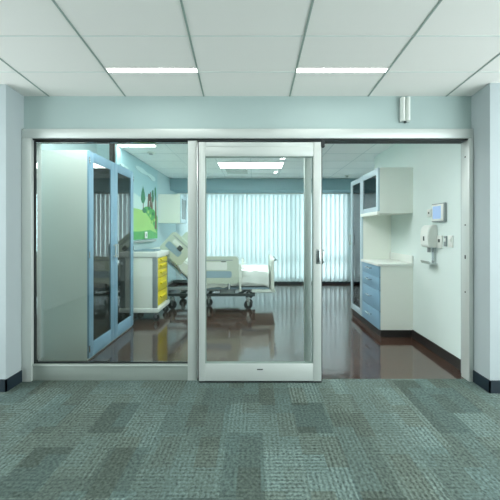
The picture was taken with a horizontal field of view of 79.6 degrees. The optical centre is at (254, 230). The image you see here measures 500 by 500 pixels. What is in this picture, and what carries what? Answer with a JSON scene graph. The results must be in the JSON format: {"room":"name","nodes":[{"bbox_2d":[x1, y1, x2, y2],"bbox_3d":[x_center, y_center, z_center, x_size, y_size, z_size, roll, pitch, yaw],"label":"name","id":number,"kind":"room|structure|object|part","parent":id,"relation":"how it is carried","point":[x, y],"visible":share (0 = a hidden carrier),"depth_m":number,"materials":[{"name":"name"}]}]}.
{"room":"hospital corridor","nodes":[
{"label":"hospital corridor","id":0,"kind":"room"},
{"bbox_2d":[0,84,23,378],"bbox_3d":[-2.862,-0.030,2.730,1.475,2.800,0.340,0,0,0],"label":"wall","id":1,"kind":"structure","parent":0,"point":[11,101],"depth_m":2.61,"materials":[{"name":"paint"}]},
{"bbox_2d":[0,370,21,391],"bbox_3d":[-2.857,1.317,2.655,1.485,0.105,0.210,0,0,0],"label":"baseboard","id":2,"kind":"structure","parent":1,"relation":"attached to","point":[9,383],"depth_m":2.60,"materials":[{"name":"black rubber"}]},
{"bbox_2d":[41,144,176,281],"bbox_3d":[-2.225,0.055,5.380,0.390,2.630,4.960,0,0,0],"label":"wall","id":3,"kind":"structure","parent":0,"point":[164,230],"depth_m":5.88,"materials":[{"name":"blue paint"}]},
{"bbox_2d":[109,144,114,162],"bbox_3d":[-2.068,-0.894,4.346,0.074,0.729,0.023,0,0,0],"label":"trim","id":4,"kind":"structure","parent":3,"relation":"attached to","point":[111,146],"depth_m":4.33,"materials":[{"name":"grey metal"}]},
{"bbox_2d":[116,146,157,239],"bbox_3d":[-2.018,-0.545,5.290,0.022,1.400,1.840,0,0,0],"label":"mural","id":5,"kind":"object","parent":3,"relation":"attached to","point":[145,183],"visible":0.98,"depth_m":5.38,"materials":[{"name":"green paint"}]},
{"bbox_2d":[133,239,155,243],"bbox_3d":[-2.005,0.185,5.260,0.049,0.040,1.500,0,0,0],"label":"rail","id":6,"kind":"object","parent":3,"relation":"attached to","point":[151,240],"visible":0.56,"depth_m":5.33,"materials":[{"name":"grey plastic"}]},
{"bbox_2d":[158,194,186,223],"bbox_3d":[-1.788,-0.470,6.560,0.481,0.600,0.560,0,0,0],"label":"upper cabinet","id":7,"kind":"object","parent":3,"relation":"attached to","point":[172,208],"visible":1,"depth_m":6.28,"materials":[{"name":"white laminate"}]},
{"bbox_3d":[-1.559,-0.470,6.560,0.022,0.596,0.556,0,0,0],"label":"door","id":8,"kind":"part","parent":7,"relation":"part of","materials":[{"name":"blue laminate"}]},
{"bbox_3d":[-1.559,-0.470,6.560,0.004,0.444,0.424,0,0,0],"label":"pane","id":9,"kind":"part","parent":7,"relation":"part of","materials":[{"name":"clear glass"}]},
{"bbox_2d":[24,96,470,128],"bbox_3d":[-0.068,-1.163,2.830,4.115,0.455,0.140,0,0,0],"label":"wall header","id":10,"kind":"structure","parent":0,"point":[40,112],"depth_m":2.76,"materials":[{"name":"paint"}]},
{"bbox_2d":[32,141,197,379],"bbox_3d":[-1.286,0.270,2.772,1.504,2.200,0.076,0,0,0],"label":"window","id":11,"kind":"structure","parent":10,"relation":"in","point":[43,370],"depth_m":2.75,"materials":[{"name":"metal"}]},
{"bbox_3d":[-1.327,1.294,2.774,1.421,0.152,0.072,0,0,0],"label":"rail","id":12,"kind":"part","parent":11,"relation":"part of","materials":[{"name":"metal"}]},
{"bbox_2d":[22,129,472,381],"bbox_3d":[-0.068,0.220,2.792,4.107,2.300,0.135,0,0,0],"label":"door frame","id":13,"kind":"structure","parent":10,"relation":"attached to","point":[464,137],"depth_m":2.72,"materials":[{"name":"metal"}]},
{"bbox_2d":[198,140,324,381],"bbox_3d":[0.055,0.276,2.719,1.142,2.180,0.053,0,0,0],"label":"door","id":14,"kind":"structure","parent":10,"relation":"in","point":[208,371],"depth_m":2.70,"materials":[{"name":"metal"}]},
{"bbox_3d":[0.038,-0.738,2.724,0.976,0.126,0.043,0,0,0],"label":"rail","id":15,"kind":"part","parent":14,"relation":"part of","materials":[{"name":"metal"}]},
{"bbox_3d":[0.038,1.274,2.724,0.976,0.155,0.043,0,0,0],"label":"rail","id":16,"kind":"part","parent":14,"relation":"part of","materials":[{"name":"metal"}]},
{"bbox_3d":[0.569,0.230,2.697,0.040,0.135,0.006,0,0,0],"label":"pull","id":17,"kind":"part","parent":14,"relation":"part of","materials":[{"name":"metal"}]},
{"bbox_2d":[399,97,409,122],"bbox_3d":[1.371,-1.102,2.735,0.093,0.231,0.050,0,0,0],"label":"signal light","id":18,"kind":"object","parent":10,"relation":"attached to","point":[404,103],"visible":1,"depth_m":2.72,"materials":[{"name":"grey plastic"}]},
{"bbox_2d":[0,284,499,499],"bbox_3d":[0.000,1.400,2.310,7.200,0.060,11.500,0,0,0],"label":"floor","id":19,"kind":"structure","parent":0,"point":[327,439],"depth_m":2.14,"materials":[{"name":"carpet"}]},
{"bbox_2d":[41,150,133,360],"bbox_3d":[-2.002,0.258,3.750,0.575,2.225,1.160,0,0,0],"label":"storage cabinet","id":20,"kind":"object","parent":19,"relation":"on","point":[87,248],"visible":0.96,"depth_m":3.17,"materials":[{"name":"white laminate"}]},
{"bbox_3d":[-1.764,0.249,3.458,0.022,2.202,0.571,0,0,0],"label":"door","id":21,"kind":"part","parent":20,"relation":"part of","materials":[{"name":"glass"}]},
{"bbox_3d":[-1.764,0.227,3.458,0.004,1.955,0.409,0,0,0],"label":"pane","id":22,"kind":"part","parent":20,"relation":"part of","materials":[{"name":"clear glass"}]},
{"bbox_3d":[-1.764,0.249,4.037,0.022,2.202,0.581,0,0,0],"label":"door","id":23,"kind":"part","parent":20,"relation":"part of","materials":[{"name":"glass"}]},
{"bbox_3d":[-1.764,0.227,4.037,0.004,1.955,0.419,0,0,0],"label":"pane","id":24,"kind":"part","parent":20,"relation":"part of","materials":[{"name":"clear glass"}]},
{"bbox_2d":[133,250,169,320],"bbox_3d":[-1.730,0.845,4.835,0.540,1.050,0.610,0,0,0],"label":"cart","id":25,"kind":"object","parent":19,"relation":"on","point":[150,269],"visible":0.79,"depth_m":4.55,"materials":[{"name":"white plastic"}]},
{"bbox_2d":[134,249,160,251],"bbox_3d":[-1.720,0.307,4.810,0.320,0.025,0.300,0,0,0],"label":"tray","id":26,"kind":"object","parent":25,"relation":"on","point":[137,250],"visible":0.97,"depth_m":4.66,"materials":[{"name":"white plastic"}]},
{"bbox_2d":[133,250,168,257],"bbox_3d":[-1.730,0.362,4.835,0.530,0.085,0.610,0,0,0],"label":"countertop","id":27,"kind":"structure","parent":25,"relation":"on","point":[156,254],"depth_m":4.53,"materials":[{"name":"white plastic"}]},
{"bbox_3d":[-1.518,0.787,4.562,0.075,0.765,0.036,0,0,0],"label":"corner post","id":28,"kind":"part","parent":25,"relation":"part of","materials":[{"name":"grey plastic"}]},
{"bbox_3d":[-1.499,1.048,4.835,0.022,0.205,0.502,0,0,0],"label":"drawer","id":29,"kind":"part","parent":25,"relation":"part of","materials":[{"name":"yellow plastic"}]},
{"bbox_3d":[-1.499,0.835,4.835,0.022,0.200,0.502,0,0,0],"label":"drawer","id":30,"kind":"part","parent":25,"relation":"part of","materials":[{"name":"yellow plastic"}]},
{"bbox_3d":[-1.499,0.667,4.835,0.022,0.115,0.502,0,0,0],"label":"drawer","id":31,"kind":"part","parent":25,"relation":"part of","materials":[{"name":"yellow plastic"}]},
{"bbox_3d":[-1.499,0.557,4.835,0.022,0.085,0.502,0,0,0],"label":"drawer","id":32,"kind":"part","parent":25,"relation":"part of","materials":[{"name":"yellow plastic"}]},
{"bbox_3d":[-1.499,0.465,4.835,0.022,0.080,0.502,0,0,0],"label":"drawer","id":33,"kind":"part","parent":25,"relation":"part of","materials":[{"name":"yellow plastic"}]},
{"bbox_3d":[-1.498,0.787,5.107,0.025,0.765,0.034,0,0,0],"label":"corner post","id":34,"kind":"part","parent":25,"relation":"part of","materials":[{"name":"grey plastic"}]},
{"bbox_2d":[149,232,276,308],"bbox_3d":[-0.769,0.694,5.680,2.321,1.352,1.060,0,0,0],"label":"hospital bed","id":35,"kind":"object","parent":19,"relation":"on","point":[219,269],"visible":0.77,"depth_m":5.17,"materials":[{"name":"grey plastic"}]},
{"bbox_3d":[-1.348,0.302,5.183,0.574,0.568,0.045,0,0,0],"label":"rail","id":36,"kind":"part","parent":35,"relation":"part of","materials":[{"name":"beige plastic"}]},
{"bbox_3d":[-1.348,0.302,6.178,0.574,0.568,0.045,0,0,0],"label":"rail","id":37,"kind":"part","parent":35,"relation":"part of","materials":[{"name":"beige plastic"}]},
{"bbox_3d":[-0.936,0.708,5.235,1.006,0.649,0.145,0,0,0],"label":"rail arm","id":38,"kind":"part","parent":35,"relation":"part of","materials":[{"name":"plastic"}]},
{"bbox_3d":[-0.760,1.015,5.685,1.880,0.050,0.810,0,0,0],"label":"deck frame","id":39,"kind":"part","parent":35,"relation":"part of","materials":[{"name":"grey plastic"}]},
{"bbox_3d":[-0.810,1.097,5.685,1.620,0.125,0.730,0,0,0],"label":"frame","id":40,"kind":"part","parent":35,"relation":"part of","materials":[{"name":"metal"}]},
{"bbox_3d":[-0.677,0.648,5.680,1.834,0.644,0.860,0,0,0],"label":"mattress","id":41,"kind":"part","parent":35,"relation":"part of","materials":[{"name":"white fabric"}]},
{"bbox_3d":[-0.711,0.718,5.680,1.922,0.594,0.840,0,0,0],"label":"deck panel","id":42,"kind":"part","parent":35,"relation":"part of","materials":[{"name":"beige plastic"}]},
{"bbox_3d":[-0.650,1.080,5.615,0.702,0.100,0.550,0,0,0],"label":"lift motor","id":43,"kind":"part","parent":35,"relation":"part of","materials":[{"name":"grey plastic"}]},
{"bbox_3d":[-0.705,0.672,5.183,0.850,0.465,0.045,0,0,0],"label":"rail","id":44,"kind":"part","parent":35,"relation":"part of","materials":[{"name":"beige plastic"}]},
{"bbox_2d":[206,264,268,287],"bbox_3d":[-0.342,0.830,5.680,1.180,0.373,0.944,0,0,0],"label":"sheet","id":45,"kind":"object","parent":35,"relation":"on","point":[255,274],"visible":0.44,"depth_m":5.23,"materials":[{"name":"white fabric"}]},
{"bbox_3d":[0.305,0.770,5.680,0.060,0.600,0.920,0,0,0],"label":"footboard","id":46,"kind":"part","parent":35,"relation":"part of","materials":[{"name":"beige plastic"}]},
{"bbox_2d":[349,177,390,322],"bbox_3d":[1.787,0.280,4.720,0.474,2.180,0.520,0,0,0],"label":"tall cabinet","id":47,"kind":"object","parent":19,"relation":"on","point":[370,235],"visible":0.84,"depth_m":4.52,"materials":[{"name":"white laminate"}]},
{"bbox_3d":[1.599,0.220,4.720,0.004,1.924,0.374,0,0,0],"label":"pane","id":48,"kind":"part","parent":47,"relation":"part of","materials":[{"name":"clear glass"}]},
{"bbox_3d":[1.599,0.230,4.720,0.022,2.076,0.516,0,0,0],"label":"door","id":49,"kind":"part","parent":47,"relation":"part of","materials":[{"name":"blue laminate"}]},
{"bbox_2d":[362,262,412,336],"bbox_3d":[1.786,0.910,4.149,0.477,0.919,0.612,0,0,0],"label":"base cabinet","id":50,"kind":"object","parent":19,"relation":"on","point":[387,291],"visible":0.98,"depth_m":3.85,"materials":[{"name":"white laminate"}]},
{"bbox_3d":[1.600,1.151,4.150,0.020,0.229,0.606,0,0,0],"label":"drawer","id":51,"kind":"part","parent":50,"relation":"part of","materials":[{"name":"blue laminate"}]},
{"bbox_3d":[1.600,0.900,4.150,0.020,0.265,0.606,0,0,0],"label":"drawer","id":52,"kind":"part","parent":50,"relation":"part of","materials":[{"name":"blue laminate"}]},
{"bbox_3d":[1.600,0.680,4.150,0.020,0.167,0.606,0,0,0],"label":"drawer","id":53,"kind":"part","parent":50,"relation":"part of","materials":[{"name":"blue laminate"}]},
{"bbox_3d":[1.600,0.524,4.150,0.020,0.138,0.606,0,0,0],"label":"drawer","id":54,"kind":"part","parent":50,"relation":"part of","materials":[{"name":"blue laminate"}]},
{"bbox_2d":[361,252,412,265],"bbox_3d":[1.797,0.383,4.143,0.454,0.135,0.626,0,0,0],"label":"countertop","id":55,"kind":"structure","parent":50,"relation":"on","point":[396,259],"depth_m":4.02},
{"bbox_2d":[0,0,499,95],"bbox_3d":[0.000,-1.485,-0.340,7.200,0.491,6.200,0,0,0],"label":"ceiling","id":56,"kind":"structure","parent":0,"point":[17,17],"depth_m":2.06,"materials":[{"name":"tile"}]},
{"bbox_2d":[105,67,198,72],"bbox_3d":[-0.806,-1.264,2.355,0.716,0.014,0.066,0,0,0],"label":"recessed light","id":57,"kind":"object","parent":56,"relation":"in","point":[109,69],"visible":1,"depth_m":2.34,"materials":[{"name":"plastic"}]},
{"bbox_2d":[107,69,196,71],"bbox_3d":[-0.806,-1.265,2.355,0.700,0.010,0.050,0,0,0],"label":"diffuser","id":58,"kind":"object","parent":57,"relation":"attached to","point":[109,70],"depth_m":2.36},
{"bbox_2d":[0,0,499,96],"bbox_3d":[0.000,-1.428,-0.240,7.200,0.384,5.999,0,0,0],"label":"grid","id":59,"kind":"object","parent":56,"relation":"attached to","point":[53,1],"visible":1,"depth_m":1.98,"materials":[{"name":"grey metal"}]},
{"bbox_2d":[296,67,388,72],"bbox_3d":[0.680,-1.264,2.355,0.716,0.014,0.066,0,0,0],"label":"recessed light","id":60,"kind":"object","parent":56,"relation":"in","point":[299,69],"visible":1,"depth_m":2.34,"materials":[{"name":"plastic"}]},
{"bbox_2d":[297,69,386,71],"bbox_3d":[0.680,-1.265,2.355,0.700,0.010,0.050,0,0,0],"label":"diffuser","id":61,"kind":"object","parent":60,"relation":"attached to","point":[298,70],"depth_m":2.36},
{"bbox_2d":[120,144,393,177],"bbox_3d":[0.150,-1.310,5.480,5.300,0.100,5.160,0,0,0],"label":"ceiling","id":62,"kind":"structure","parent":0,"point":[170,165],"depth_m":5.36,"materials":[{"name":"tile"}]},
{"bbox_2d":[116,144,156,146],"bbox_3d":[-1.735,-1.256,4.410,0.560,0.008,0.130,0,0,0],"label":"recessed light","id":63,"kind":"object","parent":62,"relation":"in","point":[119,145],"visible":1,"depth_m":4.40,"materials":[{"name":"white plastic"}]},
{"bbox_2d":[119,145,155,146],"bbox_3d":[-1.735,-1.257,4.410,0.530,0.006,0.100,0,0,0],"label":"diffuser","id":64,"kind":"object","parent":63,"relation":"attached to","point":[119,145],"depth_m":4.42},
{"bbox_2d":[222,168,249,173],"bbox_3d":[-0.380,-1.254,6.320,0.560,0.009,0.560,0,0,0],"label":"ceiling vent","id":65,"kind":"object","parent":62,"relation":"in","point":[226,170],"visible":1,"depth_m":6.22,"materials":[{"name":"metal"}]},
{"bbox_2d":[217,162,283,167],"bbox_3d":[-0.080,-1.256,5.745,1.230,0.008,0.500,0,0,0],"label":"recessed light","id":66,"kind":"object","parent":62,"relation":"in","point":[221,164],"visible":1,"depth_m":5.66,"materials":[{"name":"white plastic"}]},
{"bbox_2d":[130,144,379,177],"bbox_3d":[0.210,-1.258,5.040,4.480,0.003,4.280,0,0,0],"label":"grid","id":67,"kind":"object","parent":62,"relation":"attached to","point":[165,144],"visible":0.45,"depth_m":4.87,"materials":[{"name":"white metal"}]},
{"bbox_2d":[170,178,357,192],"bbox_3d":[0.235,-1.119,7.520,4.530,0.279,0.680,0,0,0],"label":"soffit","id":68,"kind":"structure","parent":62,"relation":"attached to","point":[177,185],"depth_m":7.18,"materials":[{"name":"paint"}]},
{"bbox_2d":[176,193,350,281],"bbox_3d":[0.239,0.164,7.760,4.571,2.292,0.133,0,0,0],"label":"vertical blind","id":69,"kind":"object","parent":68,"relation":"hanging from","point":[250,227],"visible":0.66,"depth_m":7.76,"materials":[{"name":"white fabric"}]},
{"bbox_2d":[374,144,460,358],"bbox_3d":[2.312,0.055,5.360,0.575,2.630,5.000,0,0,0],"label":"wall","id":70,"kind":"structure","parent":0,"point":[436,167],"depth_m":3.38,"materials":[{"name":"paint"}]},
{"bbox_2d":[360,167,412,216],"bbox_3d":[1.794,-0.510,4.150,0.459,0.610,0.610,0,0,0],"label":"upper cabinet","id":71,"kind":"object","parent":70,"relation":"attached to","point":[385,191],"visible":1,"depth_m":3.85,"materials":[{"name":"white laminate"}]},
{"bbox_3d":[1.589,-0.524,4.150,0.004,0.426,0.484,0,0,0],"label":"pane","id":72,"kind":"part","parent":71,"relation":"part of","materials":[{"name":"clear glass"}]},
{"bbox_3d":[1.583,-0.229,4.150,0.035,0.047,0.610,0,0,0],"label":"light rail","id":73,"kind":"part","parent":71,"relation":"part of","materials":[{"name":"white laminate"}]},
{"bbox_3d":[1.589,-0.534,4.150,0.022,0.558,0.606,0,0,0],"label":"door","id":74,"kind":"part","parent":71,"relation":"part of","materials":[{"name":"white laminate"}]},
{"bbox_2d":[390,252,412,262],"bbox_3d":[2.014,0.365,4.146,0.021,0.100,0.621,0,0,0],"label":"backsplash","id":75,"kind":"structure","parent":70,"relation":"attached to","point":[395,256],"depth_m":4.07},
{"bbox_2d":[420,225,437,263],"bbox_3d":[1.969,0.150,3.405,0.112,0.439,0.160,0,0,0],"label":"dispenser","id":76,"kind":"object","parent":70,"relation":"attached to","point":[428,236],"visible":1,"depth_m":3.35,"materials":[{"name":"white plastic"}]},
{"bbox_2d":[420,260,437,263],"bbox_3d":[1.972,0.353,3.405,0.103,0.033,0.160,0,0,0],"label":"drip tray","id":77,"kind":"object","parent":76,"relation":"on","point":[422,261],"depth_m":3.36,"materials":[{"name":"plastic"}]},
{"bbox_2d":[427,209,431,216],"bbox_3d":[2.015,-0.208,3.471,0.019,0.090,0.080,0,0,0],"label":"sensor","id":78,"kind":"object","parent":70,"relation":"attached to","point":[429,211],"visible":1,"depth_m":3.46,"materials":[{"name":"white plastic"}]},
{"bbox_2d":[411,330,460,370],"bbox_3d":[2.019,1.317,3.390,0.012,0.105,1.060,0,0,0],"label":"baseboard","id":79,"kind":"structure","parent":70,"relation":"attached to","point":[450,358],"depth_m":3.31,"materials":[{"name":"brown rubber"}]},
{"bbox_2d":[432,202,446,221],"bbox_3d":[2.006,-0.200,3.279,0.037,0.204,0.230,0,0,0],"label":"control panel","id":80,"kind":"object","parent":70,"relation":"attached to","point":[439,210],"visible":1,"depth_m":3.23,"materials":[{"name":"grey plastic"}]},
{"bbox_2d":[437,235,442,247],"bbox_3d":[2.016,0.118,3.280,0.018,0.140,0.097,0,0,0],"label":"light switch","id":81,"kind":"object","parent":70,"relation":"attached to","point":[439,237],"visible":1,"depth_m":3.26,"materials":[{"name":"white plastic"}]},
{"bbox_2d":[444,236,446,245],"bbox_3d":[2.016,0.108,3.178,0.018,0.110,0.045,0,0,0],"label":"light switch","id":82,"kind":"object","parent":70,"relation":"attached to","point":[445,237],"visible":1,"depth_m":3.17,"materials":[{"name":"grey plastic"}]},
{"bbox_2d":[448,235,452,246],"bbox_3d":[2.016,0.107,3.096,0.018,0.122,0.071,0,0,0],"label":"light switch","id":83,"kind":"object","parent":70,"relation":"attached to","point":[450,237],"visible":1,"depth_m":3.09,"materials":[{"name":"white plastic"}]},
{"bbox_2d":[471,83,499,379],"bbox_3d":[2.795,-0.030,2.720,1.610,2.800,0.360,0,0,0],"label":"wall","id":84,"kind":"structure","parent":0,"point":[485,104],"depth_m":2.57,"materials":[{"name":"paint"}]},
{"bbox_2d":[473,370,499,392],"bbox_3d":[2.790,1.317,2.645,1.620,0.105,0.230,0,0,0],"label":"baseboard","id":85,"kind":"structure","parent":84,"relation":"attached to","point":[491,386],"depth_m":2.57,"materials":[{"name":"black rubber"}]},
{"bbox_3d":[0.235,0.055,7.920,4.530,2.630,0.120,0,0,0],"label":"wall","id":86,"kind":"structure","parent":0,"visible":0},
{"bbox_2d":[178,281,350,283],"bbox_3d":[0.235,1.343,7.840,4.530,0.055,0.040,0,0,0],"label":"baseboard","id":87,"kind":"structure","parent":86,"relation":"attached to","point":[276,282],"depth_m":7.82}
]}

